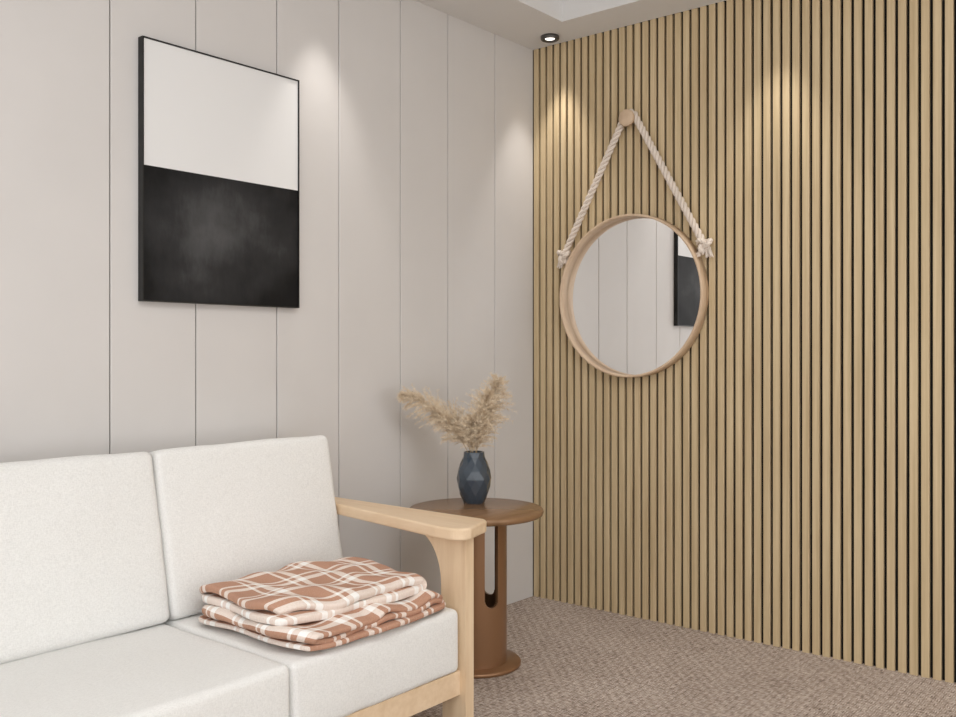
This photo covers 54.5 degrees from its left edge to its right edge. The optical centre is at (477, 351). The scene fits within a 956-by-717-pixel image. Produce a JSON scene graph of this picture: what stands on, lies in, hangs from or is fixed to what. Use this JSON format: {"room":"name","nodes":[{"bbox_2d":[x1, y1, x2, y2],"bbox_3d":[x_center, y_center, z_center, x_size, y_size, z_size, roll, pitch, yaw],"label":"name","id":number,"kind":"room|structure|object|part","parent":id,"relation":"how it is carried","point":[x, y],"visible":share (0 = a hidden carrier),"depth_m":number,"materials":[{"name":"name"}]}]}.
{"room":"living room","nodes":[
{"label":"living room","id":0,"kind":"room"},
{"bbox_2d":[0,0,533,604],"bbox_3d":[-1.569,-0.318,2.407,0.050,3.050,5.771,0,0,40],"label":"wall","id":1,"kind":"structure","parent":0,"point":[416,119],"depth_m":3.54,"materials":[{"name":"grey paint"}]},
{"bbox_2d":[138,35,298,307],"bbox_3d":[-0.870,-0.582,3.189,0.027,0.840,0.631,0,0,40],"label":"framed abstract painting","id":2,"kind":"object","parent":1,"relation":"attached to","point":[218,138],"visible":1,"depth_m":3.15,"materials":[{"name":"black paint"}]},
{"bbox_2d":[416,0,725,49],"bbox_3d":[0.565,-1.643,0.711,5.400,0.300,5.600,0,0,40],"label":"ceiling","id":3,"kind":"structure","parent":0,"point":[522,22],"depth_m":4.13,"materials":[{"name":"white paint"}]},
{"bbox_2d":[541,33,558,42],"bbox_3d":[0.340,-1.484,4.390,0.088,0.018,0.088,0,0,40],"label":"recessed light","id":4,"kind":"object","parent":3,"relation":"in","point":[549,37],"depth_m":4.37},
{"bbox_2d":[410,595,955,716],"bbox_3d":[0.563,1.232,0.733,5.430,0.050,5.630,0,0,40],"label":"floor","id":5,"kind":"structure","parent":0,"point":[577,661],"depth_m":3.42,"materials":[{"name":"carpet"}]},
{"bbox_2d":[0,435,485,716],"bbox_3d":[-0.979,0.748,2.336,0.861,0.918,2.251,0,0,40],"label":"sofa","id":6,"kind":"object","parent":5,"relation":"on","point":[106,558],"visible":0.82,"depth_m":2.58,"materials":[{"name":"fabric"}]},
{"bbox_2d":[0,451,169,663],"bbox_3d":[-1.180,0.548,2.516,0.152,0.512,0.653,-15,-9,39],"label":"cushion","id":7,"kind":"object","parent":6,"relation":"on","point":[85,539],"depth_m":2.52,"materials":[{"name":"fabric"}]},
{"bbox_2d":[0,624,288,716],"bbox_3d":[-0.934,0.886,2.312,0.682,0.209,0.650,0,0,40],"label":"seat cushion","id":8,"kind":"object","parent":6,"relation":"on","point":[136,670],"depth_m":2.27,"materials":[{"name":"fabric"}]},
{"bbox_2d":[149,435,342,618],"bbox_3d":[-0.755,0.548,3.029,0.152,0.515,0.685,-15,-9,39],"label":"cushion","id":9,"kind":"object","parent":6,"relation":"on","point":[229,511],"depth_m":2.93,"materials":[{"name":"fabric"}]},
{"bbox_2d":[160,608,457,716],"bbox_3d":[-0.518,0.886,2.812,0.680,0.211,0.651,0,0,40],"label":"seat cushion","id":10,"kind":"object","parent":6,"relation":"on","point":[369,676],"depth_m":2.57,"materials":[{"name":"fabric"}]},
{"bbox_2d":[199,557,445,651],"bbox_3d":[-0.448,0.719,2.756,0.550,0.121,0.649,0,0,40],"label":"plaid blanket","id":11,"kind":"object","parent":6,"relation":"on","point":[309,606],"visible":1,"depth_m":2.60,"materials":[{"name":"fabric"}]},
{"bbox_3d":[-0.693,1.019,2.112,0.030,0.076,1.973,0,0,40],"label":"seat rail","id":12,"kind":"part","parent":6,"relation":"part of","materials":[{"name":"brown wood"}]},
{"bbox_3d":[-0.318,0.552,3.126,0.850,0.038,0.192,0,0,40],"label":"armrest","id":13,"kind":"part","parent":6,"relation":"part of","materials":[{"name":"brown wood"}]},
{"bbox_3d":[-0.109,0.888,2.926,0.217,0.638,0.038,0,0,40],"label":"leg","id":14,"kind":"part","parent":6,"relation":"part of","materials":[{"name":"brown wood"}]},
{"bbox_2d":[410,498,543,678],"bbox_3d":[-0.008,0.906,3.600,0.526,0.602,0.526,0,0,40],"label":"round side table","id":15,"kind":"object","parent":5,"relation":"on","point":[492,658],"visible":0.67,"depth_m":3.50,"materials":[{"name":"brown wood"}]},
{"bbox_2d":[396,371,516,503],"bbox_3d":[-0.082,0.340,3.739,0.490,0.530,0.271,0,0,9],"label":"vase","id":16,"kind":"object","parent":15,"relation":"on","point":[473,474],"visible":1,"depth_m":3.69,"materials":[{"name":"blue ceramic"}]},
{"bbox_2d":[534,0,955,682],"bbox_3d":[2.355,-0.318,2.896,5.430,3.050,0.050,0,0,40],"label":"wall","id":17,"kind":"structure","parent":0,"point":[789,481],"depth_m":3.81,"materials":[{"name":"brown wood"}]},
{"bbox_2d":[556,109,713,377],"bbox_3d":[0.689,-0.493,4.201,0.808,1.217,0.067,0,0,40],"label":"mirror","id":18,"kind":"object","parent":17,"relation":"attached to","point":[634,293],"visible":1,"depth_m":4.21,"materials":[{"name":"brown wood"}]},
{"bbox_3d":[0.685,-1.056,4.204,0.076,0.076,0.067,0,0,40],"label":"wall knob","id":19,"kind":"part","parent":18,"relation":"part of","materials":[{"name":"brown wood"}]},
{"bbox_2d":[567,217,699,374],"bbox_3d":[0.705,-0.253,4.220,0.717,0.717,0.010,0,0,40],"label":"mirror glass","id":20,"kind":"object","parent":18,"relation":"attached to","point":[633,286],"depth_m":4.21,"materials":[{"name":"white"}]}
]}

